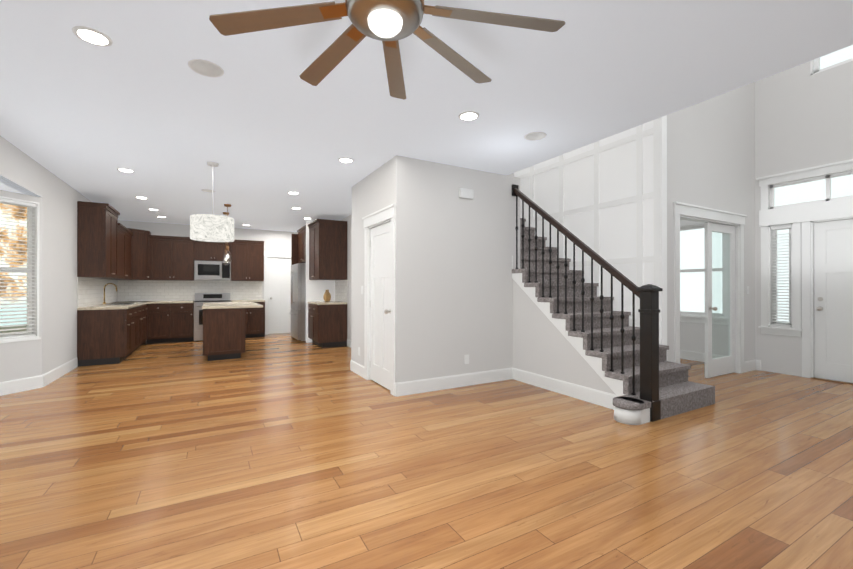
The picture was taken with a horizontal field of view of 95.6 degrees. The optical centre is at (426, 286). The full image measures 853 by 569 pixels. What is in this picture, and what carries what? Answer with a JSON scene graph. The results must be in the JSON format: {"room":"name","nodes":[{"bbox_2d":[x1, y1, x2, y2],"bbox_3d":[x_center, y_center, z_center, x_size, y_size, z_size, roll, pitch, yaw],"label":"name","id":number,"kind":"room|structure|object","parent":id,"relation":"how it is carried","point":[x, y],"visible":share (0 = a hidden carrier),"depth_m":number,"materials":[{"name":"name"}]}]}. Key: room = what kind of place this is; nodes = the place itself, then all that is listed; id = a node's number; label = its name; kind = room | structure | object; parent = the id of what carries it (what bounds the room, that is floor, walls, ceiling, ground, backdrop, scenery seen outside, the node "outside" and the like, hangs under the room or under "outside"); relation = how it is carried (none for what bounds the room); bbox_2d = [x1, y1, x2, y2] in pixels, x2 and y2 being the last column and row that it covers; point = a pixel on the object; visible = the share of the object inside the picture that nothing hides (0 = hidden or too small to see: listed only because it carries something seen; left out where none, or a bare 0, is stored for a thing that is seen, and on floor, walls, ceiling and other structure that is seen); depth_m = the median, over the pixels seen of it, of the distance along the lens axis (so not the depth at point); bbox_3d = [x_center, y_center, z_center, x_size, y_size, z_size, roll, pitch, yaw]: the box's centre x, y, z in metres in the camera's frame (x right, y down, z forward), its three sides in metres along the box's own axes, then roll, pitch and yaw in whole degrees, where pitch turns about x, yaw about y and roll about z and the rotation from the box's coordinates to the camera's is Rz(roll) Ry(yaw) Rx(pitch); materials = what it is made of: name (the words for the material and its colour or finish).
{"room":"living room","nodes":[
{"label":"living room","id":0,"kind":"room"},
{"bbox_2d":[0,176,39,196],"bbox_3d":[-4.388,-1.156,3.278,0.829,0.100,3.200,0,0,-29],"label":"ceiling","id":1,"kind":"structure","parent":0,"point":[4,186],"depth_m":4.31,"materials":[{"name":"paint"}]},
{"bbox_2d":[0,136,91,381],"bbox_3d":[-3.900,-0.128,2.517,0.720,2.740,13.840,0,0,-29],"label":"wall","id":2,"kind":"structure","parent":0,"point":[60,197],"depth_m":4.97,"materials":[{"name":"paint"}]},
{"bbox_2d":[0,196,40,342],"bbox_3d":[-4.925,-0.192,4.394,0.132,1.682,0.808,0,0,16],"label":"bay window","id":3,"kind":"structure","parent":2,"relation":"in","point":[8,336],"depth_m":4.64,"materials":[{"name":"clear glass"}]},
{"bbox_2d":[77,201,120,280],"bbox_3d":[-5.535,-0.722,6.542,0.347,1.150,0.978,0,0,-29],"label":"upper cabinet","id":4,"kind":"object","parent":2,"relation":"attached to","point":[98,228],"depth_m":6.16,"materials":[{"name":"brown wood"}]},
{"bbox_2d":[121,225,128,280],"bbox_3d":[-5.936,-0.631,7.257,0.347,0.971,0.778,0,0,-29],"label":"upper cabinet","id":5,"kind":"object","parent":2,"relation":"attached to","point":[124,232],"depth_m":7.51,"materials":[{"name":"brown wood"}]},
{"bbox_2d":[125,233,132,280],"bbox_3d":[-6.259,-0.629,7.835,0.347,0.971,0.778,0,0,-29],"label":"upper cabinet","id":6,"kind":"object","parent":2,"relation":"attached to","point":[128,244],"depth_m":8.07,"materials":[{"name":"brown wood"}]},
{"bbox_2d":[0,339,760,409],"bbox_3d":[0.066,1.172,4.733,9.570,0.152,13.600,0,0,-29],"label":"baseboard","id":7,"kind":"structure","parent":2,"relation":"attached to","point":[594,396],"depth_m":4.73,"materials":[{"name":"white wood"}]},
{"bbox_2d":[118,220,297,340],"bbox_3d":[-5.037,-0.110,9.742,4.590,2.740,0.120,0,0,-29],"label":"wall","id":8,"kind":"structure","parent":0,"point":[277,241],"depth_m":9.86,"materials":[{"name":"paint"}]},
{"bbox_2d":[125,227,152,280],"bbox_3d":[-6.442,-0.693,8.498,0.674,1.101,0.674,0,0,-29],"label":"upper cabinet","id":9,"kind":"object","parent":8,"relation":"attached to","point":[142,239],"depth_m":8.49,"materials":[{"name":"brown wood"}]},
{"bbox_2d":[153,237,193,280],"bbox_3d":[-5.903,-0.627,8.987,0.861,0.971,0.347,0,0,-29],"label":"upper cabinet","id":10,"kind":"object","parent":8,"relation":"attached to","point":[172,256],"depth_m":8.85,"materials":[{"name":"brown wood"}]},
{"bbox_2d":[193,240,232,260],"bbox_3d":[-5.188,-0.861,9.387,0.770,0.500,0.347,0,0,-29],"label":"upper cabinet","id":11,"kind":"object","parent":8,"relation":"attached to","point":[202,250],"depth_m":9.21,"materials":[{"name":"brown wood"}]},
{"bbox_2d":[194,261,230,279],"bbox_3d":[-5.156,-0.387,9.329,0.752,0.432,0.445,0,0,-29],"label":"over-the-range microwave","id":12,"kind":"object","parent":11,"relation":"attached to","point":[213,270],"visible":0.94,"depth_m":9.17,"materials":[{"name":"silver metal"}]},
{"bbox_2d":[230,241,263,280],"bbox_3d":[-4.525,-0.625,9.758,0.741,0.971,0.347,0,0,-29],"label":"upper cabinet","id":13,"kind":"object","parent":8,"relation":"attached to","point":[247,264],"depth_m":9.60,"materials":[{"name":"brown wood"}]},
{"bbox_2d":[268,258,290,333],"bbox_3d":[-3.845,0.247,10.352,0.724,2.006,0.141,0,0,-29],"label":"pantry door","id":14,"kind":"structure","parent":8,"relation":"in","point":[279,294],"depth_m":10.33,"materials":[{"name":"white wood"}]},
{"bbox_2d":[306,220,334,342],"bbox_3d":[-2.411,-0.112,8.825,0.660,2.740,0.044,0,0,-29],"label":"wall","id":15,"kind":"structure","parent":0,"point":[316,290],"depth_m":8.71,"materials":[{"name":"white paint"}]},
{"bbox_2d":[340,215,350,339],"bbox_3d":[-1.793,-0.113,8.520,0.120,2.740,5.420,0,0,-29],"label":"wall","id":16,"kind":"structure","parent":0,"point":[348,219],"depth_m":8.12,"materials":[{"name":"paint"}]},
{"bbox_2d":[299,227,305,262],"bbox_3d":[-2.648,-0.956,9.268,0.637,0.770,0.944,0,0,-29],"label":"upper cabinet","id":17,"kind":"object","parent":16,"relation":"attached to","point":[302,234],"depth_m":9.10,"materials":[{"name":"brown wood"}]},
{"bbox_2d":[309,219,346,278],"bbox_3d":[-2.154,-0.743,8.423,0.597,1.200,0.900,0,0,-29],"label":"upper cabinet","id":18,"kind":"object","parent":16,"relation":"attached to","point":[327,238],"depth_m":8.05,"materials":[{"name":"brown wood"}]},
{"bbox_2d":[351,155,405,382],"bbox_3d":[-0.682,-0.121,5.120,0.120,2.740,1.600,0,0,-29],"label":"wall","id":19,"kind":"structure","parent":0,"point":[382,186],"depth_m":4.75,"materials":[{"name":"paint"}]},
{"bbox_2d":[370,222,390,390],"bbox_3d":[-0.584,0.233,4.846,0.141,2.006,0.744,0,0,-29],"label":"closet door","id":20,"kind":"structure","parent":19,"relation":"in","point":[380,304],"depth_m":4.86,"materials":[{"name":"white wood"}]},
{"bbox_2d":[0,333,852,568],"bbox_3d":[-0.209,1.287,4.579,10.800,0.080,14.200,0,0,-29],"label":"floor","id":21,"kind":"structure","parent":0,"point":[279,451],"depth_m":2.58,"materials":[{"name":"brown wood"}]},
{"bbox_2d":[77,309,132,366],"bbox_3d":[-5.290,0.811,6.377,0.617,0.880,0.458,0,0,-29],"label":"base cabinet","id":22,"kind":"object","parent":21,"relation":"on","point":[104,336],"depth_m":6.18,"materials":[{"name":"brown wood"}]},
{"bbox_2d":[81,301,148,308],"bbox_3d":[-5.899,0.351,7.480,0.631,0.046,2.975,0,0,-29],"label":"countertop","id":23,"kind":"structure","parent":22,"relation":"on","point":[108,304],"depth_m":6.76,"materials":[{"name":"beige stone"}]},
{"bbox_2d":[133,309,136,351],"bbox_3d":[-5.520,0.812,6.788,0.617,0.880,0.716,0,0,-29],"label":"base cabinet","id":24,"kind":"object","parent":21,"relation":"on","point":[134,310],"depth_m":7.06,"materials":[{"name":"brown wood"}]},
{"bbox_2d":[137,305,144,347],"bbox_3d":[-5.852,0.814,7.381,0.617,0.880,0.876,0,0,-29],"label":"base cabinet","id":25,"kind":"object","parent":21,"relation":"on","point":[140,308],"depth_m":7.65,"materials":[{"name":"brown wood"}]},
{"bbox_2d":[145,305,148,343],"bbox_3d":[-6.156,0.815,7.962,0.654,0.880,0.666,0,0,-29],"label":"base cabinet","id":26,"kind":"object","parent":21,"relation":"on","point":[146,306],"depth_m":8.39,"materials":[{"name":"brown wood"}]},
{"bbox_2d":[149,301,172,343],"bbox_3d":[-5.999,0.817,8.742,0.498,0.880,0.674,0,0,-29],"label":"base cabinet","id":27,"kind":"object","parent":21,"relation":"on","point":[161,314],"depth_m":8.52,"materials":[{"name":"brown wood"}]},
{"bbox_2d":[149,301,192,304],"bbox_3d":[-6.102,0.357,8.710,1.476,0.040,0.631,0,0,-29],"label":"countertop","id":28,"kind":"structure","parent":27,"relation":"on","point":[150,302],"depth_m":8.68,"materials":[{"name":"beige stone"}]},
{"bbox_2d":[173,301,193,341],"bbox_3d":[-5.679,0.818,8.954,0.499,0.880,0.617,0,0,-29],"label":"base cabinet","id":29,"kind":"object","parent":21,"relation":"on","point":[183,315],"depth_m":8.72,"materials":[{"name":"brown wood"}]},
{"bbox_2d":[194,293,230,341],"bbox_3d":[-5.096,0.709,9.219,0.760,1.100,0.692,0,0,-29],"label":"range","id":30,"kind":"object","parent":21,"relation":"on","point":[200,299],"visible":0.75,"depth_m":8.86,"materials":[{"name":"silver metal"}]},
{"bbox_2d":[203,310,244,360],"bbox_3d":[-3.865,0.814,7.347,0.643,0.880,1.801,0,0,-29],"label":"kitchen island","id":31,"kind":"object","parent":21,"relation":"on","point":[223,330],"depth_m":6.57,"materials":[{"name":"brown wood"}]},
{"bbox_2d":[202,302,257,309],"bbox_3d":[-3.755,0.355,7.422,0.934,0.040,1.850,0,0,-29],"label":"island countertop","id":32,"kind":"structure","parent":31,"relation":"on","point":[218,305],"depth_m":6.76,"materials":[{"name":"beige stone"}]},
{"bbox_2d":[231,301,264,337],"bbox_3d":[-4.459,0.820,9.636,0.741,0.880,0.617,0,0,-29],"label":"base cabinet","id":33,"kind":"object","parent":21,"relation":"on","point":[254,317],"depth_m":9.45,"materials":[{"name":"brown wood"}]},
{"bbox_2d":[289,263,305,340],"bbox_3d":[-2.767,0.369,9.194,0.860,1.780,0.911,0,0,-29],"label":"fridge","id":34,"kind":"object","parent":21,"relation":"on","point":[298,301],"visible":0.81,"depth_m":8.69,"materials":[{"name":"silver metal"}]},
{"bbox_2d":[308,303,346,346],"bbox_3d":[-2.162,0.817,8.415,0.617,0.881,0.900,0,0,-29],"label":"base cabinet","id":35,"kind":"object","parent":21,"relation":"on","point":[327,324],"depth_m":8.05,"materials":[{"name":"brown wood"}]},
{"bbox_2d":[323,290,330,301],"bbox_3d":[-2.176,0.202,8.466,0.170,0.265,0.170,0,0,-29],"label":"vase","id":36,"kind":"object","parent":35,"relation":"on","point":[327,296],"visible":1,"depth_m":8.41,"materials":[{"name":"ceramic"}]},
{"bbox_2d":[512,218,714,424],"bbox_3d":[1.312,-0.230,5.786,1.422,2.960,4.638,0,0,-29],"label":"stairs","id":37,"kind":"structure","parent":21,"relation":"on","point":[679,393],"depth_m":4.38,"materials":[{"name":"grey carpet"}]},
{"bbox_2d":[512,184,662,421],"bbox_3d":[1.662,-0.067,4.413,0.160,2.622,1.938,0,0,-29],"label":"stair railing","id":38,"kind":"object","parent":37,"relation":"on","point":[648,296],"visible":0.98,"depth_m":3.88,"materials":[{"name":"brown wood"}]},
{"bbox_2d":[0,0,852,231],"bbox_3d":[-1.330,-1.564,3.959,5.410,0.140,13.840,0,0,-29],"label":"ceiling","id":39,"kind":"structure","parent":0,"point":[263,124],"depth_m":2.94,"materials":[{"name":"paint"}]},
{"bbox_2d":[72,26,112,46],"bbox_3d":[-1.997,-1.494,2.314,0.186,0.008,0.186,0,0,-29],"label":"recessed light","id":40,"kind":"object","parent":39,"relation":"in","point":[91,36],"visible":1,"depth_m":2.30,"materials":[{"name":"white plastic"}]},
{"bbox_2d":[117,168,134,172],"bbox_3d":[-3.852,-1.487,4.954,0.186,0.008,0.186,0,0,-29],"label":"recessed light","id":41,"kind":"object","parent":39,"relation":"in","point":[126,170],"visible":0.98,"depth_m":4.95,"materials":[{"name":"white plastic"}]},
{"bbox_2d":[188,59,223,77],"bbox_3d":[-1.512,-1.494,2.654,0.220,0.006,0.220,0,0,-29],"label":"ceiling speaker","id":42,"kind":"object","parent":39,"relation":"attached to","point":[206,68],"visible":1,"depth_m":2.65,"materials":[{"name":"white plastic"}]},
{"bbox_2d":[201,189,215,192],"bbox_3d":[-3.391,-1.486,6.014,0.200,0.006,0.200,0,0,-29],"label":"recessed light","id":43,"kind":"object","parent":39,"relation":"attached to","point":[206,190],"visible":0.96,"depth_m":5.99,"materials":[{"name":"white plastic"}]},
{"bbox_2d":[190,161,233,241],"bbox_3d":[-2.586,-1.027,4.676,0.470,0.929,0.470,0,0,-29],"label":"drum pendant light","id":44,"kind":"object","parent":39,"relation":"hanging from","point":[211,228],"visible":1,"depth_m":4.50,"materials":[{"name":"white fabric"}]},
{"bbox_2d":[222,212,229,263],"bbox_3d":[-4.028,-0.954,7.765,0.156,1.059,0.156,0,0,-29],"label":"pendant light","id":45,"kind":"object","parent":39,"relation":"hanging from","point":[224,213],"visible":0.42,"depth_m":7.75,"materials":[{"name":"brown metal"}]},
{"bbox_2d":[223,204,231,262],"bbox_3d":[-3.608,-0.956,7.014,0.156,1.059,0.156,0,0,-29],"label":"pendant light","id":46,"kind":"object","parent":39,"relation":"hanging from","point":[227,246],"visible":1,"depth_m":7.00,"materials":[{"name":"brown metal"}]},
{"bbox_2d":[338,157,353,162],"bbox_3d":[-0.951,-1.488,4.560,0.186,0.008,0.186,0,0,-29],"label":"recessed light","id":47,"kind":"object","parent":39,"relation":"in","point":[346,160],"visible":1,"depth_m":4.55,"materials":[{"name":"white plastic"}]},
{"bbox_2d":[209,0,564,98],"bbox_3d":[-0.197,-1.310,1.703,1.658,0.377,1.678,0,0,-29],"label":"ceiling fan","id":48,"kind":"object","parent":39,"relation":"hanging from","point":[389,24],"visible":1,"depth_m":1.81,"materials":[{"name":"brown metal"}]},
{"bbox_2d":[458,111,478,120],"bbox_3d":[0.371,-1.491,3.386,0.186,0.008,0.186,0,0,-29],"label":"recessed light","id":49,"kind":"object","parent":39,"relation":"in","point":[468,115],"visible":1,"depth_m":3.38,"materials":[{"name":"white plastic"}]},
{"bbox_2d":[524,132,546,140],"bbox_3d":[1.079,-1.491,3.840,0.220,0.006,0.220,0,0,-29],"label":"ceiling speaker","id":50,"kind":"object","parent":39,"relation":"attached to","point":[532,136],"visible":1,"depth_m":3.84,"materials":[{"name":"white plastic"}]},
{"bbox_2d":[406,157,519,381],"bbox_3d":[0.496,-0.122,4.931,1.750,2.740,0.120,0,0,-29],"label":"wall","id":51,"kind":"structure","parent":0,"point":[460,252],"depth_m":4.80,"materials":[{"name":"paint"}]},
{"bbox_2d":[459,188,473,198],"bbox_3d":[0.497,-1.162,4.839,0.200,0.120,0.043,0,0,-29],"label":"door chime","id":52,"kind":"object","parent":51,"relation":"attached to","point":[464,193],"visible":0.96,"depth_m":4.82,"materials":[{"name":"white plastic"}]},
{"bbox_2d":[464,355,468,363],"bbox_3d":[0.506,0.918,4.859,0.072,0.116,0.008,0,0,-29],"label":"electrical outlet","id":53,"kind":"object","parent":51,"relation":"attached to","point":[466,359],"visible":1,"depth_m":4.86,"materials":[{"name":"white plastic"}]},
{"bbox_2d":[513,280,615,394],"bbox_3d":[1.589,0.533,4.531,0.050,1.428,1.643,0,0,-29],"label":"wall","id":54,"kind":"structure","parent":0,"point":[542,345],"depth_m":4.75,"materials":[{"name":"paint"}]},
{"bbox_2d":[512,256,653,401],"bbox_3d":[1.627,0.413,4.397,0.015,1.668,1.910,0,0,-29],"label":"trim","id":55,"kind":"structure","parent":54,"relation":"attached to","point":[614,385],"depth_m":4.35,"materials":[{"name":"white wood"}]},
{"bbox_2d":[514,120,652,326],"bbox_3d":[1.775,-1.548,6.590,0.120,5.600,4.440,0,0,-29],"label":"wall","id":56,"kind":"structure","parent":0,"point":[617,172],"depth_m":5.26,"materials":[{"name":"white paint"}]},
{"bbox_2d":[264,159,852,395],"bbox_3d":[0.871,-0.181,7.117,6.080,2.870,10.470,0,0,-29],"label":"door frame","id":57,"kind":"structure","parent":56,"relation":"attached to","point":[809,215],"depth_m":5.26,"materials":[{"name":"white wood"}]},
{"bbox_2d":[517,115,666,344],"bbox_3d":[1.758,-1.548,6.571,0.108,5.600,4.456,0,0,-29],"label":"trim","id":58,"kind":"structure","parent":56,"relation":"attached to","point":[658,194],"depth_m":4.84,"materials":[{"name":"white wood"}]},
{"bbox_2d":[667,82,754,361],"bbox_3d":[3.899,-1.551,5.303,2.330,5.600,0.120,0,0,-29],"label":"wall","id":59,"kind":"structure","parent":0,"point":[711,153],"depth_m":5.28,"materials":[{"name":"paint"}]},
{"bbox_2d":[704,222,734,377],"bbox_3d":[4.147,0.184,5.388,0.766,2.106,0.127,0,0,-29],"label":"french door","id":60,"kind":"structure","parent":59,"relation":"in","point":[718,366],"depth_m":5.38,"materials":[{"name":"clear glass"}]},
{"bbox_2d":[680,61,852,376],"bbox_3d":[5.495,-1.552,4.959,0.120,5.600,8.920,0,0,-29],"label":"wall","id":61,"kind":"structure","parent":0,"point":[803,117],"depth_m":5.46,"materials":[{"name":"paint"}]},
{"bbox_2d":[680,220,727,324],"bbox_3d":[4.348,-0.269,6.960,0.165,1.765,2.010,0,0,-29],"label":"window","id":62,"kind":"structure","parent":61,"relation":"in","point":[693,316],"depth_m":6.49,"materials":[{"name":"clear glass"}]},
{"bbox_2d":[758,222,802,336],"bbox_3d":[5.123,-0.148,5.575,0.165,1.695,0.485,0,0,-29],"label":"sidelight window","id":63,"kind":"structure","parent":61,"relation":"in","point":[771,324],"depth_m":5.59,"materials":[{"name":"clear glass"}]},
{"bbox_2d":[770,170,852,208],"bbox_3d":[5.529,-1.312,4.919,0.040,0.360,1.820,0,0,-29],"label":"transom","id":64,"kind":"object","parent":61,"relation":"attached to","point":[828,178],"visible":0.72,"depth_m":5.28,"materials":[{"name":"clear glass"}]},
{"bbox_2d":[810,47,852,74],"bbox_3d":[5.749,-3.418,4.510,0.120,1.070,1.840,0,0,-29],"label":"window","id":65,"kind":"structure","parent":61,"relation":"in","point":[815,64],"depth_m":5.21,"materials":[{"name":"clear glass"}]},
{"bbox_2d":[814,219,852,382],"bbox_3d":[5.492,0.184,4.879,0.149,2.104,0.880,0,0,-29],"label":"front door","id":66,"kind":"structure","parent":61,"relation":"in","point":[833,300],"depth_m":5.11,"materials":[{"name":"white wood"}]},
{"label":"outside","id":67,"kind":"structure","parent":0,"visible":0},
{"bbox_2d":[0,325,26,334],"bbox_3d":[1.844,1.403,6.644,70.000,0.100,70.000,0,0,-29],"label":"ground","id":68,"kind":"structure","parent":67,"point":[13,328],"depth_m":12.28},
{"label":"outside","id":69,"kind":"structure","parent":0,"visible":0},
{"bbox_2d":[0,203,26,325],"bbox_3d":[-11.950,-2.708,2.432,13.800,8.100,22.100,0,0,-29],"label":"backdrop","id":70,"kind":"structure","parent":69,"point":[14,238],"depth_m":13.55,"materials":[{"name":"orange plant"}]},
{"bbox_2d":[680,45,852,322],"bbox_3d":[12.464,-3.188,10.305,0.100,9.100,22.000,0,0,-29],"label":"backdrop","id":71,"kind":"structure","parent":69,"point":[687,265],"depth_m":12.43,"materials":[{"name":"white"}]}
]}

